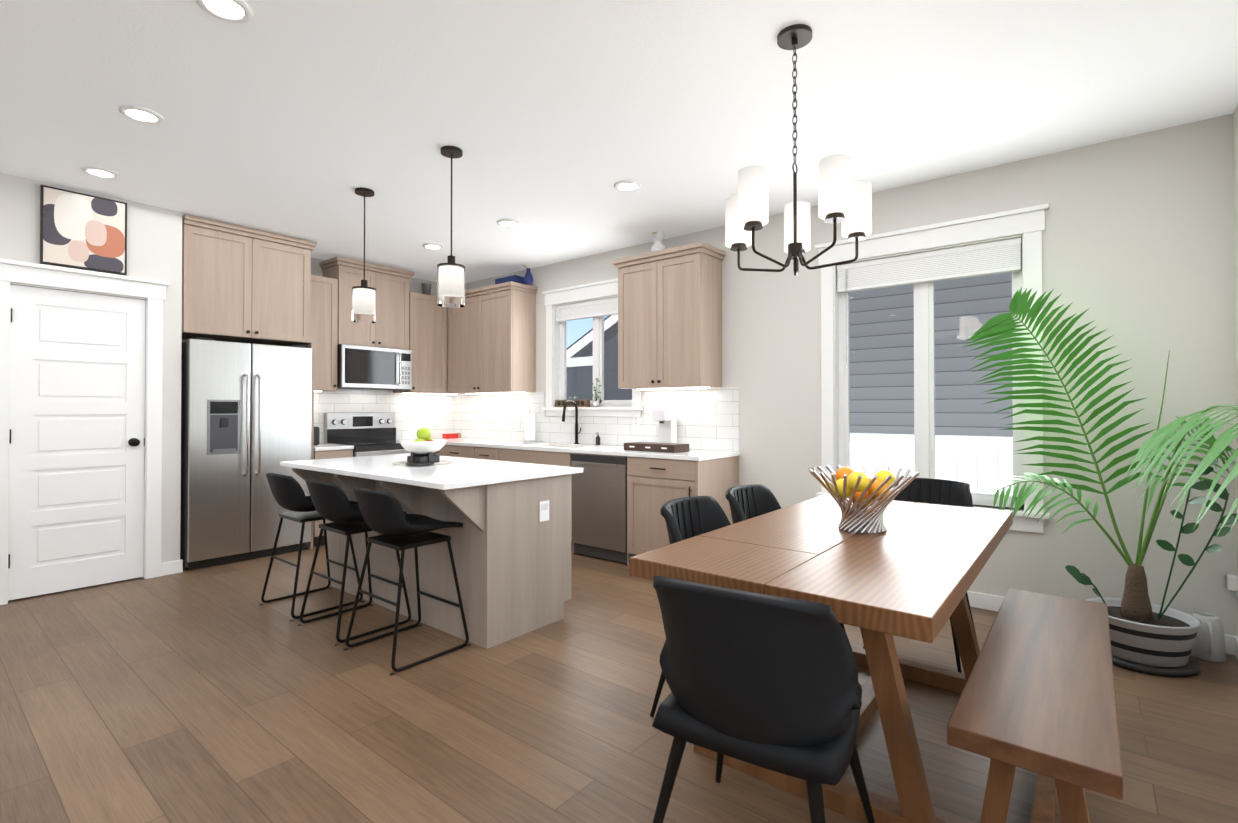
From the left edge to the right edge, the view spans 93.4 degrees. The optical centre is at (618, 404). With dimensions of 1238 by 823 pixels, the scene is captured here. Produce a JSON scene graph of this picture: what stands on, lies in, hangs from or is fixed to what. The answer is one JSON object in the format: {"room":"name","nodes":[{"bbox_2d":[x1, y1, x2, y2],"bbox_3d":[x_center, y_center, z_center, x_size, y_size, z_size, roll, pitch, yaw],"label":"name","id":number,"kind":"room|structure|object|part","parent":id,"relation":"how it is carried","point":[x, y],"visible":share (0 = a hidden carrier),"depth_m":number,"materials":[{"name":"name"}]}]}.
{"room":"dining room and kitchen","nodes":[
{"label":"dining room and kitchen","id":0,"kind":"room"},
{"bbox_2d":[0,173,181,562],"bbox_3d":[-4.955,-0.107,2.919,0.610,2.743,4.410,0,-1,39],"label":"wall","id":1,"kind":"structure","parent":0,"point":[154,242],"depth_m":4.35,"materials":[{"name":"white paint"}]},
{"bbox_2d":[8,285,144,600],"bbox_3d":[-3.692,0.247,4.010,0.113,2.031,0.693,0,-1,39],"label":"door","id":2,"kind":"structure","parent":1,"relation":"in","point":[76,441],"depth_m":3.99,"materials":[{"name":"white wood"}]},
{"bbox_2d":[40,185,126,274],"bbox_3d":[-3.667,-1.183,4.009,0.033,0.515,0.440,0,-1,39],"label":"picture","id":3,"kind":"object","parent":1,"relation":"attached to","point":[82,231],"visible":1,"depth_m":3.99,"materials":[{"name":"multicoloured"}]},
{"bbox_2d":[0,258,169,604],"bbox_3d":[-3.712,0.178,4.028,0.150,2.192,0.950,0,-1,39],"label":"door frame","id":4,"kind":"structure","parent":1,"relation":"attached to","point":[152,291],"depth_m":4.16,"materials":[{"name":"white wood"}]},
{"bbox_2d":[182,258,436,439],"bbox_3d":[-2.901,-0.080,6.048,0.120,2.743,3.040,0,-1,39],"label":"wall","id":5,"kind":"structure","parent":0,"point":[415,286],"depth_m":6.65,"materials":[{"name":"white paint"}]},
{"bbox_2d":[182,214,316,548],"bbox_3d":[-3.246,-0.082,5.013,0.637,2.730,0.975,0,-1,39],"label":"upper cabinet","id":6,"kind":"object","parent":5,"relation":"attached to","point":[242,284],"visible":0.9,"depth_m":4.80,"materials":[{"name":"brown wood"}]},
{"bbox_2d":[310,275,341,391],"bbox_3d":[-2.956,-0.672,5.617,0.336,1.080,0.340,0,-1,39],"label":"upper cabinet","id":7,"kind":"object","parent":5,"relation":"attached to","point":[326,291],"depth_m":5.56,"materials":[{"name":"brown wood"}]},
{"bbox_2d":[322,260,409,349],"bbox_3d":[-2.608,-0.979,6.051,0.336,0.801,0.760,0,-1,39],"label":"upper cabinet","id":8,"kind":"object","parent":5,"relation":"attached to","point":[391,329],"depth_m":5.97,"materials":[{"name":"brown wood"}]},
{"bbox_2d":[337,344,411,389],"bbox_3d":[-2.562,-0.366,6.008,0.449,0.418,0.748,0,-1,39],"label":"microwave","id":9,"kind":"object","parent":8,"relation":"attached to","point":[368,368],"visible":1,"depth_m":5.86,"materials":[{"name":"grey metal"}]},
{"bbox_2d":[314,389,453,442],"bbox_3d":[-2.599,0.117,6.318,0.009,0.550,1.890,0,-1,39],"label":"backsplash","id":10,"kind":"structure","parent":5,"relation":"attached to","point":[436,411],"depth_m":6.49,"materials":[{"name":"tile"}]},
{"bbox_2d":[415,414,420,423],"bbox_3d":[-2.299,0.167,6.678,0.007,0.116,0.072,0,-1,39],"label":"outlet","id":11,"kind":"object","parent":10,"relation":"attached to","point":[417,416],"depth_m":6.68,"materials":[{"name":"white plastic"}]},
{"bbox_2d":[393,292,449,394],"bbox_3d":[-2.223,-0.664,6.526,0.336,1.080,0.457,0,-1,39],"label":"upper cabinet","id":12,"kind":"object","parent":5,"relation":"attached to","point":[415,323],"depth_m":6.43,"materials":[{"name":"brown wood"}]},
{"bbox_2d":[421,283,431,294],"bbox_3d":[-2.176,-1.280,6.591,0.114,0.152,0.116,0,-1,39],"label":"bucket","id":13,"kind":"object","parent":12,"relation":"on","point":[426,288],"visible":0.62,"depth_m":6.55,"materials":[{"name":"grey metal"}]},
{"bbox_2d":[0,545,1237,822],"bbox_3d":[-0.645,1.301,1.385,9.470,0.100,7.450,0,-1,39],"label":"floor","id":14,"kind":"structure","parent":0,"point":[220,693],"depth_m":2.31,"materials":[{"name":"brown wood"}]},
{"bbox_2d":[180,337,311,570],"bbox_3d":[-3.217,0.385,4.976,0.704,1.795,0.906,0,-1,39],"label":"fridge","id":15,"kind":"object","parent":14,"relation":"on","point":[246,418],"visible":0.96,"depth_m":4.70,"materials":[{"name":"grey metal"}]},
{"bbox_2d":[259,473,364,620],"bbox_3d":[-1.969,0.847,3.723,0.474,0.850,0.482,0,-1,39],"label":"stool","id":16,"kind":"object","parent":14,"relation":"on","point":[288,493],"visible":0.92,"depth_m":3.56,"materials":[{"name":"black metal"}]},
{"bbox_2d":[313,443,353,546],"bbox_3d":[-2.827,0.837,5.506,0.660,0.900,0.352,0,-1,39],"label":"base cabinet","id":17,"kind":"object","parent":14,"relation":"on","point":[324,451],"visible":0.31,"depth_m":5.30,"materials":[{"name":"brown wood"}]},
{"bbox_2d":[314,426,319,444],"bbox_3d":[-2.967,0.298,5.533,0.280,0.177,0.140,0,-1,39],"label":"toaster","id":18,"kind":"object","parent":17,"relation":"on","point":[316,435],"visible":0.15,"depth_m":5.48,"materials":[{"name":"black plastic"}]},
{"bbox_2d":[297,479,412,645],"bbox_3d":[-1.533,0.844,3.371,0.474,0.850,0.482,0,-1,39],"label":"stool","id":19,"kind":"object","parent":14,"relation":"on","point":[330,501],"visible":0.92,"depth_m":3.21,"materials":[{"name":"black metal"}]},
{"bbox_2d":[324,412,410,456],"bbox_3d":[-2.450,0.688,5.909,0.725,1.205,0.744,0,-1,39],"label":"range","id":20,"kind":"object","parent":14,"relation":"on","point":[369,434],"visible":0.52,"depth_m":5.96,"materials":[{"name":"grey metal"}]},
{"bbox_2d":[343,488,470,675],"bbox_3d":[-1.109,0.841,3.029,0.474,0.850,0.482,0,-1,39],"label":"stool","id":21,"kind":"object","parent":14,"relation":"on","point":[391,521],"visible":1,"depth_m":2.92,"materials":[{"name":"black metal"}]},
{"bbox_2d":[292,469,575,648],"bbox_3d":[-1.248,0.844,3.738,1.804,0.854,0.889,0,-1,39],"label":"kitchen island","id":22,"kind":"object","parent":14,"relation":"on","point":[510,540],"depth_m":3.27,"materials":[{"name":"brown wood"}]},
{"bbox_2d":[280,453,582,488],"bbox_3d":[-1.253,0.402,3.743,1.876,0.030,0.985,0,-1,39],"label":"island countertop","id":23,"kind":"structure","parent":22,"relation":"on","point":[464,473],"depth_m":3.41,"materials":[{"name":"white stone"}]},
{"bbox_2d":[393,428,452,465],"bbox_3d":[-1.276,0.270,3.823,0.390,0.234,0.370,0,-1,39],"label":"bowl","id":24,"kind":"object","parent":23,"relation":"on","point":[423,448],"visible":1,"depth_m":3.76,"materials":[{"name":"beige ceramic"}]},
{"bbox_2d":[437,442,476,458],"bbox_3d":[-1.470,0.859,6.215,0.668,0.868,0.664,0,-1,39],"label":"base cabinet","id":25,"kind":"object","parent":14,"relation":"on","point":[451,449],"depth_m":5.98,"materials":[{"name":"brown wood"}]},
{"bbox_2d":[477,446,492,459],"bbox_3d":[-1.103,0.857,5.944,0.476,0.868,0.626,0,-1,39],"label":"base cabinet","id":26,"kind":"object","parent":14,"relation":"on","point":[483,452],"depth_m":5.71,"materials":[{"name":"brown wood"}]},
{"bbox_2d":[493,450,612,553],"bbox_3d":[-0.609,0.853,5.546,1.025,0.868,0.626,0,-1,39],"label":"base cabinet","id":27,"kind":"object","parent":14,"relation":"on","point":[546,457],"depth_m":5.24,"materials":[{"name":"brown wood"}]},
{"bbox_2d":[571,453,626,563],"bbox_3d":[0.010,0.852,5.026,0.583,0.862,0.625,0,-1,39],"label":"dishwasher","id":28,"kind":"object","parent":14,"relation":"on","point":[599,506],"visible":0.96,"depth_m":4.78,"materials":[{"name":"grey metal"}]},
{"bbox_2d":[627,458,738,565],"bbox_3d":[0.507,0.846,4.646,0.660,0.868,0.626,0,-1,39],"label":"base cabinet","id":29,"kind":"object","parent":14,"relation":"on","point":[656,481],"depth_m":4.46,"materials":[{"name":"brown wood"}]},
{"bbox_2d":[405,438,739,461],"bbox_3d":[-0.765,0.404,5.556,3.812,0.032,0.812,0,-1,39],"label":"countertop","id":30,"kind":"structure","parent":29,"relation":"on","point":[494,444],"depth_m":5.03,"materials":[{"name":"white stone"}]},
{"bbox_2d":[442,433,460,438],"bbox_3d":[-1.949,0.368,6.850,0.090,0.059,0.229,0,-1,39],"label":"box","id":31,"kind":"object","parent":30,"relation":"on","point":[451,435],"visible":0.98,"depth_m":6.79,"materials":[{"name":"red"}]},
{"bbox_2d":[522,406,536,441],"bbox_3d":[-0.922,0.203,6.030,0.150,0.376,0.150,0,-1,39],"label":"paper towel","id":32,"kind":"object","parent":30,"relation":"on","point":[529,426],"visible":1,"depth_m":5.98,"materials":[{"name":"white paper"}]},
{"bbox_2d":[562,400,580,443],"bbox_3d":[-0.448,0.174,5.620,0.107,0.425,0.228,0,-1,39],"label":"faucet","id":33,"kind":"object","parent":30,"relation":"on","point":[576,418],"visible":1,"depth_m":5.69,"materials":[{"name":"black metal"}]},
{"bbox_2d":[596,435,599,444],"bbox_3d":[-0.201,0.327,5.507,0.043,0.118,0.052,0,-1,39],"label":"soap dispenser","id":34,"kind":"object","parent":30,"relation":"on","point":[597,440],"visible":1,"depth_m":5.49,"materials":[{"name":"black plastic"}]},
{"bbox_2d":[624,442,688,452],"bbox_3d":[0.300,0.349,4.757,0.500,0.061,0.227,0,-1,39],"label":"drawer box","id":35,"kind":"object","parent":30,"relation":"on","point":[658,447],"visible":1,"depth_m":4.65,"materials":[{"name":"brown wood"}]},
{"bbox_2d":[652,409,676,442],"bbox_3d":[0.390,0.209,4.982,0.150,0.344,0.185,0,-1,39],"label":"coffee maker","id":36,"kind":"object","parent":35,"relation":"on","point":[666,419],"visible":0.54,"depth_m":4.96,"materials":[{"name":"white plastic"}]},
{"bbox_2d":[650,496,730,716],"bbox_3d":[0.452,0.834,2.380,0.520,0.856,0.472,0,-1,39],"label":"dining chair","id":37,"kind":"object","parent":14,"relation":"on","point":[688,517],"visible":0.21,"depth_m":2.55,"materials":[{"name":"black leather"}]},
{"bbox_2d":[652,576,874,822],"bbox_3d":[0.392,0.846,1.588,0.533,0.818,0.562,0,-1,32],"label":"dining chair","id":38,"kind":"object","parent":14,"relation":"on","point":[770,682],"visible":1,"depth_m":1.36,"materials":[{"name":"black leather"}]},
{"bbox_2d":[725,484,846,634],"bbox_3d":[0.792,0.838,2.787,0.520,0.856,0.472,0,-1,39],"label":"dining chair","id":39,"kind":"object","parent":14,"relation":"on","point":[746,502],"visible":0.23,"depth_m":2.97,"materials":[{"name":"black leather"}]},
{"bbox_2d":[630,494,1012,822],"bbox_3d":[0.944,0.879,2.317,0.880,0.760,1.810,0,-1,39],"label":"dining table","id":40,"kind":"object","parent":14,"relation":"on","point":[913,571],"visible":0.71,"depth_m":1.82,"materials":[{"name":"brown wood"}]},
{"bbox_2d":[808,465,919,533],"bbox_3d":[0.963,0.375,2.313,0.410,0.244,0.410,0,-1,39],"label":"bowl","id":41,"kind":"object","parent":40,"relation":"on","point":[862,492],"visible":0.98,"depth_m":2.24,"materials":[{"name":"silver metal"}]},
{"bbox_2d":[863,478,977,672],"bbox_3d":[1.587,0.840,3.067,0.472,0.856,0.520,0,-1,39],"label":"dining chair","id":42,"kind":"object","parent":14,"relation":"on","point":[937,491],"visible":0.17,"depth_m":3.20,"materials":[{"name":"black leather"}]},
{"bbox_2d":[947,588,1122,822],"bbox_3d":[1.385,1.026,1.890,0.330,0.460,1.420,0,-1,39],"label":"bench","id":43,"kind":"object","parent":14,"relation":"on","point":[1038,696],"visible":1,"depth_m":1.56,"materials":[{"name":"brown wood"}]},
{"bbox_2d":[963,287,1237,676],"bbox_3d":[2.063,0.300,2.576,1.137,1.924,1.827,0,-1,39],"label":"palm plant","id":44,"kind":"object","parent":14,"relation":"on","point":[1145,631],"visible":0.98,"depth_m":2.92,"materials":[{"name":"green plant"}]},
{"bbox_2d":[1190,607,1226,662],"bbox_3d":[2.932,1.156,2.909,0.136,0.217,0.243,0,-1,39],"label":"watering can","id":45,"kind":"object","parent":14,"relation":"on","point":[1209,644],"visible":0.9,"depth_m":2.87,"materials":[{"name":"grey"}]},
{"bbox_2d":[0,0,1237,282],"bbox_3d":[-0.645,-1.542,1.410,9.470,0.100,7.450,0,-1,39],"label":"ceiling","id":46,"kind":"structure","parent":0,"point":[554,120],"depth_m":2.86,"materials":[{"name":"white paint"}]},
{"bbox_2d":[81,166,119,178],"bbox_3d":[-3.280,-1.464,3.694,0.184,0.012,0.184,0,-1,39],"label":"recessed light","id":47,"kind":"object","parent":46,"relation":"in","point":[100,172],"visible":1,"depth_m":3.68,"materials":[{"name":"white plastic"}]},
{"bbox_2d":[118,104,164,123],"bbox_3d":[-2.427,-1.470,2.967,0.184,0.012,0.184,0,-1,39],"label":"recessed light","id":48,"kind":"object","parent":46,"relation":"in","point":[141,114],"visible":0.98,"depth_m":2.96,"materials":[{"name":"white plastic"}]},
{"bbox_2d":[195,0,252,22],"bbox_3d":[-1.466,-1.477,2.167,0.184,0.012,0.184,0,-1,39],"label":"recessed light","id":49,"kind":"object","parent":46,"relation":"in","point":[237,11],"visible":0.96,"depth_m":2.18,"materials":[{"name":"white plastic"}]},
{"bbox_2d":[352,187,376,322],"bbox_3d":[-1.750,-1.017,4.011,0.158,0.902,0.158,0,-1,39],"label":"pendant light","id":50,"kind":"object","parent":46,"relation":"hanging from","point":[363,302],"visible":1,"depth_m":3.96,"materials":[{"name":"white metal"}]},
{"bbox_2d":[423,243,442,249],"bbox_3d":[-1.710,-1.449,5.370,0.184,0.012,0.184,0,-1,39],"label":"recessed light","id":51,"kind":"object","parent":46,"relation":"in","point":[434,246],"visible":0.98,"depth_m":5.36,"materials":[{"name":"white plastic"}]},
{"bbox_2d":[437,146,464,307],"bbox_3d":[-0.971,-1.022,3.383,0.158,0.902,0.158,0,-1,39],"label":"pendant light","id":52,"kind":"object","parent":46,"relation":"hanging from","point":[450,283],"visible":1,"depth_m":3.33,"materials":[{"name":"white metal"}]},
{"bbox_2d":[497,219,519,226],"bbox_3d":[-0.891,-1.455,4.697,0.184,0.012,0.184,0,-1,39],"label":"recessed light","id":53,"kind":"object","parent":46,"relation":"in","point":[507,222],"visible":0.98,"depth_m":4.68,"materials":[{"name":"white plastic"}]},
{"bbox_2d":[614,180,641,191],"bbox_3d":[0.060,-1.462,3.917,0.184,0.012,0.184,0,-1,39],"label":"recessed light","id":54,"kind":"object","parent":46,"relation":"in","point":[627,185],"visible":0.98,"depth_m":3.90,"materials":[{"name":"white plastic"}]},
{"bbox_2d":[725,24,871,275],"bbox_3d":[0.687,-0.999,2.351,0.560,0.967,0.578,0,-1,39],"label":"chandelier","id":55,"kind":"object","parent":46,"relation":"hanging from","point":[844,199],"visible":1,"depth_m":2.28,"materials":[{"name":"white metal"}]},
{"bbox_2d":[465,113,1237,635],"bbox_3d":[0.668,-0.089,5.027,6.720,2.743,0.150,0,-1,39],"label":"wall","id":56,"kind":"structure","parent":0,"point":[1139,247],"depth_m":3.31,"materials":[{"name":"white paint"}]},
{"bbox_2d":[448,286,535,393],"bbox_3d":[-1.411,-0.661,6.392,1.085,1.072,0.336,0,-1,39],"label":"upper cabinet","id":57,"kind":"object","parent":56,"relation":"attached to","point":[492,338],"depth_m":6.14,"materials":[{"name":"brown wood"}]},
{"bbox_2d":[495,265,532,284],"bbox_3d":[-1.080,-1.344,6.159,0.490,0.211,0.180,0,-1,39],"label":"decor","id":58,"kind":"object","parent":57,"relation":"on","point":[527,279],"visible":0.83,"depth_m":6.06,"materials":[{"name":"blue ceramic"}]},
{"bbox_2d":[542,278,643,416],"bbox_3d":[-0.246,-0.527,5.729,1.290,1.292,0.180,0,-1,39],"label":"window","id":59,"kind":"structure","parent":56,"relation":"in","point":[605,289],"depth_m":5.80,"materials":[{"name":"white wood"}]},
{"bbox_2d":[555,400,589,406],"bbox_3d":[-0.471,-0.008,5.876,0.440,0.074,0.047,0,-1,39],"label":"sign","id":60,"kind":"object","parent":59,"relation":"on","point":[579,403],"depth_m":5.83,"materials":[{"name":"brown wood"}]},
{"bbox_2d":[556,297,617,321],"bbox_3d":[-0.244,-0.642,5.732,1.016,0.742,0.066,0,-1,39],"label":"window blind","id":61,"kind":"object","parent":59,"relation":"attached to","point":[592,309],"visible":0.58,"depth_m":5.76,"materials":[{"name":"white fabric"}]},
{"bbox_3d":[-0.206,-0.496,5.778,1.040,1.050,0.054,0,-1,39],"label":"window frame","id":62,"kind":"part","parent":59,"relation":"part of","materials":[{"name":"white wood"}]},
{"bbox_2d":[590,378,600,406],"bbox_3d":[-0.223,-0.113,5.688,0.122,0.281,0.104,0,-1,39],"label":"potted plant","id":63,"kind":"object","parent":59,"relation":"on","point":[595,403],"visible":1,"depth_m":5.68,"materials":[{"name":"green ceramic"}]},
{"bbox_2d":[454,387,739,450],"bbox_3d":[-0.516,0.129,5.878,3.805,0.518,0.008,0,-1,39],"label":"backsplash","id":64,"kind":"structure","parent":56,"relation":"attached to","point":[708,418],"depth_m":5.48,"materials":[{"name":"tile"}]},
{"bbox_2d":[633,417,638,427],"bbox_3d":[0.155,0.156,5.328,0.072,0.116,0.007,0,-1,39],"label":"outlet","id":65,"kind":"object","parent":64,"relation":"attached to","point":[635,420],"depth_m":5.32,"materials":[{"name":"white plastic"}]},
{"bbox_2d":[616,246,723,389],"bbox_3d":[0.417,-0.674,4.919,0.830,1.072,0.336,0,-1,39],"label":"upper cabinet","id":66,"kind":"object","parent":56,"relation":"attached to","point":[669,318],"depth_m":4.73,"materials":[{"name":"brown wood"}]},
{"bbox_2d":[650,232,665,251],"bbox_3d":[0.338,-1.390,4.994,0.132,0.284,0.155,0,-1,39],"label":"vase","id":67,"kind":"object","parent":66,"relation":"on","point":[658,239],"visible":0.54,"depth_m":4.95,"materials":[{"name":"white ceramic"}]},
{"bbox_2d":[815,203,1049,532],"bbox_3d":[2.022,-0.203,3.895,1.380,1.932,0.185,0,-1,39],"label":"window","id":68,"kind":"structure","parent":56,"relation":"in","point":[1028,223],"depth_m":3.91,"materials":[{"name":"white wood"}]},
{"bbox_2d":[837,237,1021,366],"bbox_3d":[2.025,-0.638,3.902,1.106,0.742,0.066,0,-1,39],"label":"window blind","id":69,"kind":"object","parent":68,"relation":"attached to","point":[992,258],"visible":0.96,"depth_m":3.85,"materials":[{"name":"white fabric"}]},
{"bbox_3d":[2.063,-0.186,3.946,1.130,1.660,0.054,0,-1,39],"label":"window frame","id":70,"kind":"part","parent":68,"relation":"part of","materials":[{"name":"white wood"}]},
{"bbox_2d":[967,591,1231,654],"bbox_3d":[2.044,1.225,3.798,2.750,0.095,0.017,0,-1,39],"label":"baseboard","id":71,"kind":"structure","parent":56,"relation":"attached to","point":[985,601],"depth_m":3.60,"materials":[{"name":"white"}]},
{"bbox_2d":[1233,104,1237,572],"bbox_3d":[2.598,-0.113,2.187,0.150,2.743,2.150,0,-1,39],"label":"wall","id":72,"kind":"structure","parent":0,"point":[1235,135],"depth_m":2.93,"materials":[{"name":"white paint"}]},
{"bbox_2d":[1224,573,1237,596],"bbox_3d":[3.070,0.907,2.922,0.050,0.115,0.070,0,-1,39],"label":"electrical outlet","id":73,"kind":"object","parent":72,"relation":"attached to","point":[1231,582],"visible":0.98,"depth_m":2.91,"materials":[{"name":"white plastic"}]},
{"bbox_2d":[1232,635,1237,659],"bbox_3d":[2.475,1.211,2.153,0.014,0.095,1.960,0,-1,39],"label":"baseboard","id":74,"kind":"structure","parent":72,"relation":"attached to","point":[1234,638],"depth_m":2.93,"materials":[{"name":"white"}]},
{"label":"outside","id":75,"kind":"structure","parent":0,"visible":0},
{"bbox_3d":[1.587,1.901,27.198,48.000,0.050,35.550,0,-1,39],"label":"ground","id":76,"kind":"structure","parent":75,"visible":0},
{"bbox_2d":[567,314,631,399],"bbox_3d":[0.922,-1.020,22.814,15.500,5.716,7.250,0,-1,39],"label":"house","id":77,"kind":"structure","parent":76,"relation":"on","point":[580,382],"depth_m":20.85,"materials":[{"name":"grey wood"}]},
{"bbox_2d":[849,272,1012,436],"bbox_3d":[5.530,-2.007,6.230,11.500,7.400,0.300,0,-1,39],"label":"siding","id":78,"kind":"object","parent":76,"relation":"on","point":[902,418],"depth_m":7.28,"materials":[{"name":"grey wood"}]},
{"bbox_2d":[850,433,1012,495],"bbox_3d":[2.504,0.927,6.036,14.000,1.530,0.200,0,-1,39],"label":"fence","id":79,"kind":"object","parent":76,"relation":"on","point":[905,454],"depth_m":5.50,"materials":[{"name":"white"}]}
]}

